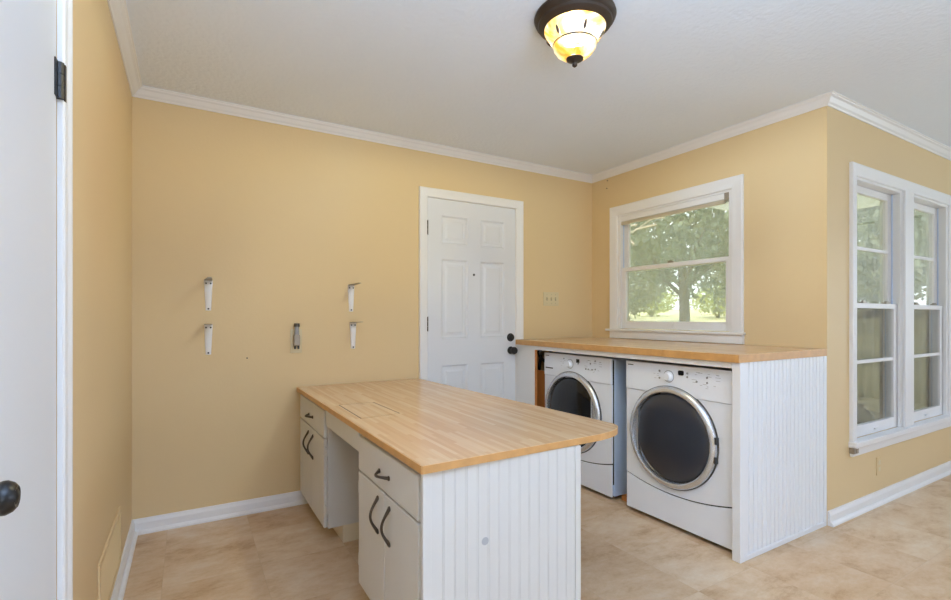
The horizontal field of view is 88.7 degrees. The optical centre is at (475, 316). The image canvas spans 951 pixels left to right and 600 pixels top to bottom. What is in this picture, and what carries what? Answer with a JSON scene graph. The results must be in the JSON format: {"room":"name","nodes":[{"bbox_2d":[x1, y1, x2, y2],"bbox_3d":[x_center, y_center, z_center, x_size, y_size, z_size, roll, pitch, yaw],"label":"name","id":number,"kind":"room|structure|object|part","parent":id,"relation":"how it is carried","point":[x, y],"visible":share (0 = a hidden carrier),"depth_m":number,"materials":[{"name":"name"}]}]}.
{"room":"laundry room","nodes":[
{"label":"laundry room","id":0,"kind":"room"},
{"bbox_2d":[56,0,131,599],"bbox_3d":[-0.417,-0.033,0.065,0.120,2.440,5.936,0,0,-31],"label":"wall","id":1,"kind":"structure","parent":0,"point":[102,98],"depth_m":1.67,"materials":[{"name":"yellow paint"}]},
{"bbox_2d":[0,0,72,599],"bbox_3d":[-0.820,0.138,0.870,0.102,2.099,0.745,0,0,-33],"label":"door","id":2,"kind":"structure","parent":1,"relation":"in","point":[32,78],"depth_m":0.98,"materials":[{"name":"white paint"}]},
{"bbox_3d":[-0.663,0.250,0.663,0.062,0.050,0.050,0,0,-31],"label":"knob","id":3,"kind":"part","parent":2,"relation":"part of","materials":[{"name":"black metal"}]},
{"bbox_3d":[-0.989,0.138,1.172,0.021,2.099,0.054,0,0,-31],"label":"casing","id":4,"kind":"part","parent":2,"relation":"part of","materials":[{"name":"white paint"}]},
{"bbox_2d":[97,506,120,599],"bbox_3d":[-1.430,0.965,1.908,0.008,0.245,0.600,0,0,-31],"label":"air vent","id":5,"kind":"object","parent":1,"relation":"in","point":[108,566],"visible":1,"depth_m":1.89,"materials":[{"name":"yellow paint"}]},
{"bbox_2d":[110,520,137,599],"bbox_3d":[-1.430,1.147,1.929,0.030,0.081,1.696,0,0,-31],"label":"baseboard","id":6,"kind":"structure","parent":1,"relation":"attached to","point":[119,588],"depth_m":2.25,"materials":[{"name":"white paint"}]},
{"bbox_2d":[107,0,142,95],"bbox_3d":[-0.343,-1.227,0.109,0.052,0.052,5.936,0,0,-31],"label":"trim","id":7,"kind":"structure","parent":1,"relation":"attached to","point":[118,10],"depth_m":2.17,"materials":[{"name":"white paint"}]},
{"bbox_2d":[132,97,591,519],"bbox_3d":[-0.443,-0.033,3.566,3.634,2.440,0.120,0,0,-31],"label":"wall","id":8,"kind":"structure","parent":0,"point":[281,219],"depth_m":2.99,"materials":[{"name":"yellow paint"}]},
{"bbox_2d":[204,277,212,310],"bbox_3d":[-1.510,-0.128,2.756,0.046,0.182,0.190,0,0,-31],"label":"shelf bracket","id":9,"kind":"object","parent":8,"relation":"attached to","point":[208,282],"visible":1,"depth_m":2.83,"materials":[{"name":"white metal"}]},
{"bbox_2d":[204,324,212,354],"bbox_3d":[-1.510,0.129,2.756,0.046,0.182,0.190,0,0,-31],"label":"shelf bracket","id":10,"kind":"object","parent":8,"relation":"attached to","point":[208,328],"visible":1,"depth_m":2.83,"materials":[{"name":"metal"}]},
{"bbox_2d":[133,491,307,534],"bbox_3d":[-1.133,1.147,3.071,1.702,0.081,0.030,0,0,-31],"label":"baseboard","id":11,"kind":"structure","parent":8,"relation":"attached to","point":[157,523],"depth_m":2.84,"materials":[{"name":"white paint"}]},
{"bbox_2d":[290,323,301,352],"bbox_3d":[-1.127,0.135,3.066,0.071,0.188,0.045,0,0,-31],"label":"shelf bracket","id":12,"kind":"object","parent":8,"relation":"attached to","point":[295,334],"visible":1,"depth_m":3.06,"materials":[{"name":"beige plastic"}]},
{"bbox_3d":[-1.125,0.087,3.063,0.030,0.050,0.030,0,0,-31],"label":"stem","id":13,"kind":"part","parent":12,"relation":"part of","materials":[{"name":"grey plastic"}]},
{"bbox_2d":[348,283,359,310],"bbox_3d":[-0.787,-0.127,3.183,0.046,0.182,0.190,0,0,-31],"label":"shelf bracket","id":14,"kind":"object","parent":8,"relation":"attached to","point":[350,286],"visible":1,"depth_m":3.25,"materials":[{"name":"metal"}]},
{"bbox_3d":[-0.833,-0.125,3.260,0.046,0.178,0.010,0,0,-31],"label":"wall plate","id":15,"kind":"part","parent":14,"relation":"part of","materials":[{"name":"white paint"}]},
{"bbox_2d":[350,322,357,348],"bbox_3d":[-0.776,0.122,3.189,0.046,0.182,0.190,0,0,-31],"label":"shelf bracket","id":16,"kind":"object","parent":8,"relation":"attached to","point":[352,324],"visible":1,"depth_m":3.26,"materials":[{"name":"metal"}]},
{"bbox_2d":[132,86,591,182],"bbox_3d":[-0.399,-1.227,3.492,3.394,0.052,0.052,0,0,-31],"label":"trim","id":17,"kind":"structure","parent":8,"relation":"attached to","point":[145,92],"depth_m":3.19,"materials":[{"name":"white paint"}]},
{"bbox_2d":[419,186,523,400],"bbox_3d":[-0.021,0.123,3.762,0.922,2.128,0.172,0,0,-31],"label":"door","id":18,"kind":"structure","parent":8,"relation":"in","point":[471,255],"depth_m":3.73,"materials":[{"name":"white paint"}]},
{"bbox_3d":[-0.377,0.123,3.523,0.066,2.128,0.021,0,0,-31],"label":"casing","id":19,"kind":"part","parent":18,"relation":"part of","materials":[{"name":"white paint"}]},
{"bbox_3d":[-0.008,-0.908,3.740,0.922,0.066,0.021,0,0,-31],"label":"casing","id":20,"kind":"part","parent":18,"relation":"part of","materials":[{"name":"white paint"}]},
{"bbox_3d":[0.300,0.269,3.891,0.062,0.062,0.068,0,0,-31],"label":"knob","id":21,"kind":"part","parent":18,"relation":"part of","materials":[{"name":"black metal"}]},
{"bbox_3d":[0.360,0.123,3.958,0.066,2.128,0.021,0,0,-31],"label":"casing","id":22,"kind":"part","parent":18,"relation":"part of","materials":[{"name":"white paint"}]},
{"bbox_2d":[543,292,558,305],"bbox_3d":[0.646,-0.151,4.126,0.163,0.115,0.021,0,0,-31],"label":"light switch","id":23,"kind":"object","parent":8,"relation":"attached to","point":[549,298],"visible":1,"depth_m":4.13,"materials":[{"name":"beige plastic"}]},
{"bbox_2d":[123,475,950,599],"bbox_3d":[2.548,1.247,1.815,7.166,0.120,6.336,0,0,-31],"label":"floor","id":24,"kind":"structure","parent":0,"point":[898,549],"depth_m":2.38,"materials":[{"name":"tile"}]},
{"bbox_2d":[300,394,360,542],"bbox_3d":[-0.691,0.828,2.934,0.655,0.719,0.655,0,0,-31],"label":"base cabinet","id":25,"kind":"object","parent":24,"relation":"on","point":[329,465],"visible":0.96,"depth_m":2.58,"materials":[{"name":"white paint"}]},
{"bbox_3d":[-0.988,0.732,2.831,0.039,0.142,0.017,0,0,-31],"label":"handle","id":26,"kind":"part","parent":25,"relation":"part of","materials":[{"name":"grey metal"}]},
{"bbox_3d":[-1.014,0.865,2.923,0.017,0.460,0.312,0,0,-31],"label":"door","id":27,"kind":"part","parent":25,"relation":"part of","materials":[{"name":"white paint"}]},
{"bbox_3d":[-0.927,0.732,2.728,0.039,0.142,0.017,0,0,-31],"label":"handle","id":28,"kind":"part","parent":25,"relation":"part of","materials":[{"name":"grey metal"}]},
{"bbox_3d":[-0.935,0.557,2.790,0.017,0.140,0.620,0,0,-31],"label":"drawer","id":29,"kind":"part","parent":25,"relation":"part of","materials":[{"name":"white paint"}]},
{"bbox_3d":[-0.856,0.865,2.654,0.017,0.460,0.306,0,0,-31],"label":"door","id":30,"kind":"part","parent":25,"relation":"part of","materials":[{"name":"white paint"}]},
{"bbox_2d":[358,435,420,599],"bbox_3d":[-0.077,0.828,1.894,0.655,0.719,0.640,0,0,-31],"label":"base cabinet","id":31,"kind":"object","parent":24,"relation":"on","point":[389,490],"visible":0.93,"depth_m":1.71,"materials":[{"name":"white paint"}]},
{"bbox_3d":[-0.398,0.865,1.879,0.017,0.460,0.304,0,0,-31],"label":"door","id":32,"kind":"part","parent":31,"relation":"part of","materials":[{"name":"white paint"}]},
{"bbox_3d":[-0.374,0.732,1.791,0.039,0.142,0.017,0,0,-31],"label":"handle","id":33,"kind":"part","parent":31,"relation":"part of","materials":[{"name":"grey metal"}]},
{"bbox_3d":[-0.341,0.565,1.735,0.038,0.017,0.115,0,0,-31],"label":"handle","id":34,"kind":"part","parent":31,"relation":"part of","materials":[{"name":"grey metal"}]},
{"bbox_3d":[-0.313,0.732,1.688,0.039,0.142,0.017,0,0,-31],"label":"handle","id":35,"kind":"part","parent":31,"relation":"part of","materials":[{"name":"grey metal"}]},
{"bbox_3d":[-0.322,0.557,1.750,0.017,0.140,0.605,0,0,-31],"label":"drawer","id":36,"kind":"part","parent":31,"relation":"part of","materials":[{"name":"white paint"}]},
{"bbox_3d":[-0.244,0.865,1.618,0.017,0.460,0.298,0,0,-31],"label":"door","id":37,"kind":"part","parent":31,"relation":"part of","materials":[{"name":"white paint"}]},
{"bbox_2d":[297,378,617,474],"bbox_3d":[-0.245,0.502,2.488,0.934,0.120,1.897,0,0,-31],"label":"countertop","id":38,"kind":"structure","parent":31,"relation":"on","point":[428,426],"depth_m":2.04,"materials":[{"name":"brown wood"}]},
{"bbox_3d":[-0.622,0.515,2.266,0.012,0.094,0.562,0,0,-31],"label":"knee apron","id":39,"kind":"part","parent":38,"relation":"part of","materials":[{"name":"white wood"}]},
{"bbox_2d":[421,445,580,599],"bbox_3d":[0.109,0.828,1.620,0.629,0.718,0.018,0,0,-31],"label":"beadboard panel","id":40,"kind":"object","parent":24,"relation":"on","point":[509,528],"visible":0.9,"depth_m":1.61,"materials":[{"name":"white paint"}]},
{"bbox_2d":[537,370,544,407],"bbox_3d":[0.511,0.804,3.827,0.020,0.765,0.188,0,0,-31],"label":"wood board","id":41,"kind":"object","parent":24,"relation":"on","point":[540,374],"visible":0.07,"depth_m":3.81,"materials":[{"name":"brown wood"}]},
{"bbox_2d":[544,352,637,496],"bbox_3d":[0.987,0.728,3.593,0.744,0.918,0.686,0,0,-31],"label":"washer","id":42,"kind":"object","parent":24,"relation":"on","point":[590,386],"visible":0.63,"depth_m":3.24,"materials":[{"name":"white metal"}]},
{"bbox_2d":[537,350,552,369],"bbox_3d":[0.557,0.715,3.890,0.126,0.918,0.130,0,0,7],"label":"hose","id":43,"kind":"object","parent":42,"relation":"attached to","point":[540,352],"visible":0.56,"depth_m":3.87,"materials":[{"name":"black rubber"}]},
{"bbox_3d":[0.657,0.675,3.459,0.040,0.493,0.458,0,0,-31],"label":"door glass","id":44,"kind":"part","parent":42,"relation":"part of","materials":[{"name":"black glass"}]},
{"bbox_3d":[0.707,0.353,3.428,0.018,0.169,0.682,0,0,-31],"label":"control panel","id":45,"kind":"part","parent":42,"relation":"part of","materials":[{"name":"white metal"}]},
{"bbox_3d":[0.709,0.717,3.429,0.012,0.556,0.682,0,0,-31],"label":"panel","id":46,"kind":"part","parent":42,"relation":"part of","materials":[{"name":"white metal"}]},
{"bbox_3d":[0.791,0.675,3.252,0.021,0.252,0.034,0,0,-31],"label":"door handle","id":47,"kind":"part","parent":42,"relation":"part of","materials":[{"name":"silver metal"}]},
{"bbox_3d":[0.709,1.061,3.429,0.012,0.209,0.682,0,0,-31],"label":"kick panel","id":48,"kind":"part","parent":42,"relation":"part of","materials":[{"name":"white metal"}]},
{"bbox_2d":[517,344,731,405],"bbox_3d":[0.801,0.705,3.156,0.020,0.964,1.803,0,0,-31],"label":"frame","id":49,"kind":"object","parent":24,"relation":"on","point":[526,354],"visible":0.56,"depth_m":3.73,"materials":[{"name":"white paint"}]},
{"bbox_3d":[0.801,0.237,3.156,0.020,0.030,1.803,0,0,-31],"label":"rail","id":50,"kind":"part","parent":49,"relation":"part of","materials":[{"name":"white paint"}]},
{"bbox_2d":[516,337,826,362],"bbox_3d":[1.161,0.202,3.344,0.855,0.040,1.846,0,0,-31],"label":"countertop","id":51,"kind":"structure","parent":49,"relation":"on","point":[734,353],"depth_m":2.89,"materials":[{"name":"brown wood"}]},
{"bbox_2d":[622,494,626,501],"bbox_3d":[1.051,1.172,3.158,0.180,0.030,0.100,0,0,-31],"label":"wood block","id":52,"kind":"object","parent":24,"relation":"on","point":[624,497],"visible":0.14,"depth_m":3.14,"materials":[{"name":"brown wood"}]},
{"bbox_2d":[626,360,731,549],"bbox_3d":[1.392,0.728,2.881,0.744,0.918,0.688,0,0,-31],"label":"dryer","id":53,"kind":"object","parent":24,"relation":"on","point":[679,416],"visible":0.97,"depth_m":2.65,"materials":[{"name":"white metal"}]},
{"bbox_3d":[0.970,0.675,2.924,0.021,0.252,0.034,0,0,-31],"label":"door handle","id":54,"kind":"part","parent":53,"relation":"part of","materials":[{"name":"silver metal"}]},
{"bbox_3d":[1.086,0.675,2.707,0.040,0.493,0.458,0,0,-31],"label":"door glass","id":55,"kind":"part","parent":53,"relation":"part of","materials":[{"name":"grey glass"}]},
{"bbox_3d":[1.112,0.353,2.716,0.018,0.169,0.684,0,0,-31],"label":"control panel","id":56,"kind":"part","parent":53,"relation":"part of","materials":[{"name":"white plastic"}]},
{"bbox_3d":[1.114,1.061,2.718,0.012,0.209,0.684,0,0,-31],"label":"kick panel","id":57,"kind":"part","parent":53,"relation":"part of","materials":[{"name":"white metal"}]},
{"bbox_3d":[1.114,0.717,2.718,0.012,0.556,0.684,0,0,-31],"label":"panel","id":58,"kind":"part","parent":53,"relation":"part of","materials":[{"name":"white metal"}]},
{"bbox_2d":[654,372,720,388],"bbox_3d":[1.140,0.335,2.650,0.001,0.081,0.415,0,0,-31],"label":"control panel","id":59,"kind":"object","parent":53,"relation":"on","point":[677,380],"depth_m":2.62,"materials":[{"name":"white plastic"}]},
{"bbox_2d":[732,356,826,563],"bbox_3d":[1.625,0.705,2.570,0.843,0.964,0.042,0,0,-31],"label":"beadboard panel","id":60,"kind":"object","parent":24,"relation":"on","point":[779,407],"visible":0.96,"depth_m":2.52,"materials":[{"name":"white paint"}]},
{"bbox_3d":[1.280,0.705,2.366,0.042,0.964,0.042,0,0,-31],"label":"post","id":61,"kind":"part","parent":60,"relation":"part of","materials":[{"name":"white paint"}]},
{"bbox_2d":[126,0,950,210],"bbox_3d":[2.548,-1.313,1.815,7.166,0.120,6.336,0,0,-31],"label":"ceiling","id":62,"kind":"structure","parent":0,"point":[479,76],"depth_m":2.43,"materials":[{"name":"white paint"}]},
{"bbox_2d":[534,0,616,67],"bbox_3d":[0.413,-1.145,2.026,0.336,0.213,0.336,0,0,-31],"label":"ceiling lamp","id":63,"kind":"object","parent":62,"relation":"attached to","point":[573,29],"visible":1,"depth_m":1.95,"materials":[{"name":"white glass"}]},
{"bbox_3d":[0.413,-1.169,2.026,0.252,0.066,0.252,0,0,-31],"label":"glass","id":64,"kind":"part","parent":63,"relation":"part of","materials":[{"name":"white glass"}]},
{"bbox_3d":[0.413,-1.105,2.026,0.178,0.061,0.178,0,0,-31],"label":"glass","id":65,"kind":"part","parent":63,"relation":"part of","materials":[{"name":"glass"}]},
{"bbox_2d":[592,106,836,510],"bbox_3d":[1.576,-0.033,3.602,0.120,2.440,1.870,0,0,-31],"label":"wall","id":66,"kind":"structure","parent":0,"point":[788,166],"depth_m":2.99,"materials":[{"name":"yellow paint"}]},
{"bbox_2d":[605,174,745,343],"bbox_3d":[1.491,-0.377,3.713,0.154,1.111,1.210,0,0,-31],"label":"window","id":67,"kind":"structure","parent":66,"relation":"in","point":[620,235],"depth_m":3.55,"materials":[{"name":"white paint"}]},
{"bbox_3d":[1.176,-0.415,4.141,0.021,1.033,0.078,0,0,-31],"label":"casing","id":68,"kind":"part","parent":67,"relation":"part of","materials":[{"name":"white paint"}]},
{"bbox_2d":[621,192,728,224],"bbox_3d":[1.478,-0.806,3.688,0.033,0.067,0.974,0,0,-31],"label":"blind headrail","id":69,"kind":"object","parent":67,"relation":"attached to","point":[720,199],"visible":0.99,"depth_m":3.62,"materials":[{"name":"white paint"}]},
{"bbox_3d":[1.491,-0.157,3.698,0.028,0.509,0.972,0,0,-31],"label":"sash","id":70,"kind":"part","parent":67,"relation":"part of","materials":[{"name":"white paint"}]},
{"bbox_3d":[1.451,-0.893,3.675,0.021,0.078,1.162,0,0,-31],"label":"casing","id":71,"kind":"part","parent":67,"relation":"part of","materials":[{"name":"white paint"}]},
{"bbox_3d":[1.520,-0.609,3.716,0.028,0.459,0.972,0,0,-31],"label":"sash","id":72,"kind":"part","parent":67,"relation":"part of","materials":[{"name":"white paint"}]},
{"bbox_3d":[1.727,-0.415,3.208,0.021,1.033,0.078,0,0,-31],"label":"casing","id":73,"kind":"part","parent":67,"relation":"part of","materials":[{"name":"white paint"}]},
{"bbox_2d":[592,91,832,182],"bbox_3d":[1.515,-1.227,3.536,0.052,0.052,1.922,0,0,-31],"label":"trim","id":74,"kind":"structure","parent":66,"relation":"attached to","point":[820,101],"depth_m":3.27,"materials":[{"name":"white paint"}]},
{"bbox_2d":[837,110,950,506],"bbox_3d":[3.473,-0.033,3.705,3.252,2.440,0.120,0,0,-31],"label":"wall","id":75,"kind":"structure","parent":0,"point":[860,142],"depth_m":3.02,"materials":[{"name":"yellow paint"}]},
{"bbox_2d":[876,456,881,474],"bbox_3d":[2.572,0.948,3.099,0.070,0.114,0.007,0,0,-31],"label":"wall outlet","id":76,"kind":"object","parent":75,"relation":"attached to","point":[878,459],"visible":1,"depth_m":3.09,"materials":[{"name":"yellow paint"}]},
{"bbox_2d":[827,461,950,526],"bbox_3d":[3.461,1.147,3.611,3.368,0.081,0.030,0,0,-31],"label":"baseboard","id":77,"kind":"structure","parent":75,"relation":"attached to","point":[836,516],"depth_m":3.11,"materials":[{"name":"white paint"}]},
{"bbox_2d":[827,91,950,160],"bbox_3d":[3.442,-1.227,3.588,3.424,0.052,0.052,0,0,-31],"label":"trim","id":78,"kind":"structure","parent":75,"relation":"attached to","point":[837,101],"depth_m":3.10,"materials":[{"name":"white paint"}]},
{"bbox_2d":[848,161,950,456],"bbox_3d":[2.929,-0.044,3.360,1.690,1.758,0.162,0,0,-31],"label":"window","id":79,"kind":"structure","parent":75,"relation":"in","point":[900,347],"depth_m":3.31,"materials":[{"name":"white paint"}]},
{"bbox_3d":[2.266,-0.089,2.911,0.072,1.668,0.021,0,0,-31],"label":"casing","id":80,"kind":"part","parent":79,"relation":"part of","materials":[{"name":"white paint"}]},
{"bbox_3d":[2.555,-0.444,3.176,0.658,0.779,0.028,0,0,-31],"label":"sash","id":81,"kind":"part","parent":79,"relation":"part of","materials":[{"name":"white paint"}]},
{"bbox_3d":[2.573,0.330,3.147,0.658,0.831,0.028,0,0,-31],"label":"sash","id":82,"kind":"part","parent":79,"relation":"part of","materials":[{"name":"white paint"}]},
{"bbox_3d":[2.954,-0.887,3.317,1.670,0.072,0.021,0,0,-31],"label":"casing","id":83,"kind":"part","parent":79,"relation":"part of","materials":[{"name":"white paint"}]},
{"bbox_3d":[3.270,-0.444,3.598,0.658,0.779,0.028,0,0,-31],"label":"sash","id":84,"kind":"part","parent":79,"relation":"part of","materials":[{"name":"white paint"}]},
{"bbox_3d":[3.288,0.330,3.568,0.658,0.831,0.028,0,0,-31],"label":"sash","id":85,"kind":"part","parent":79,"relation":"part of","materials":[{"name":"white paint"}]},
{"bbox_3d":[3.642,-0.089,3.724,0.072,1.668,0.021,0,0,-31],"label":"casing","id":86,"kind":"part","parent":79,"relation":"part of","materials":[{"name":"white paint"}]},
{"label":"outside","id":87,"kind":"structure","parent":0,"visible":0},
{"bbox_2d":[629,309,725,330],"bbox_3d":[22.667,0.240,33.700,66.700,2.833,115.000,0,0,-31],"label":"ground","id":88,"kind":"structure","parent":87,"point":[673,316],"depth_m":26.20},
{"bbox_2d":[629,228,676,320],"bbox_3d":[6.270,-1.907,22.640,6.178,5.228,5.944,0,0,36],"label":"shade tree","id":89,"kind":"object","parent":88,"relation":"on","point":[638,286],"visible":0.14,"depth_m":21.09,"materials":[{"name":"green plant"}]},
{"bbox_2d":[630,286,678,316],"bbox_3d":[9.942,-0.863,27.529,3.097,2.118,3.212,0,0,-31],"label":"shrub","id":90,"kind":"object","parent":88,"relation":"on","point":[666,307],"visible":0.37,"depth_m":26.91,"materials":[{"name":"green plant"}]},
{"bbox_2d":[629,207,728,321],"bbox_3d":[4.639,-1.867,11.034,6.220,6.529,7.553,0,0,-31],"label":"shade tree","id":91,"kind":"object","parent":88,"relation":"on","point":[681,231],"visible":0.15,"depth_m":10.16,"materials":[{"name":"green plant"}]},
{"bbox_2d":[689,283,725,317],"bbox_3d":[11.909,-0.766,24.008,2.697,1.924,2.777,0,0,0],"label":"shrub","id":92,"kind":"object","parent":88,"relation":"on","point":[708,303],"visible":0.34,"depth_m":23.95,"materials":[{"name":"green plant"}]},
{"bbox_2d":[690,211,869,318],"bbox_3d":[10.406,-1.950,17.029,5.982,5.312,5.488,0,0,-31],"label":"shade tree","id":93,"kind":"object","parent":88,"relation":"on","point":[860,243],"visible":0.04,"depth_m":16.77,"materials":[{"name":"green plant"}]},
{"bbox_2d":[857,206,925,303],"bbox_3d":[16.628,-2.925,20.357,6.533,6.589,6.426,0,0,-31],"label":"shade tree","id":94,"kind":"object","parent":88,"relation":"on","point":[868,278],"visible":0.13,"depth_m":18.77,"materials":[{"name":"green plant"}]}
]}

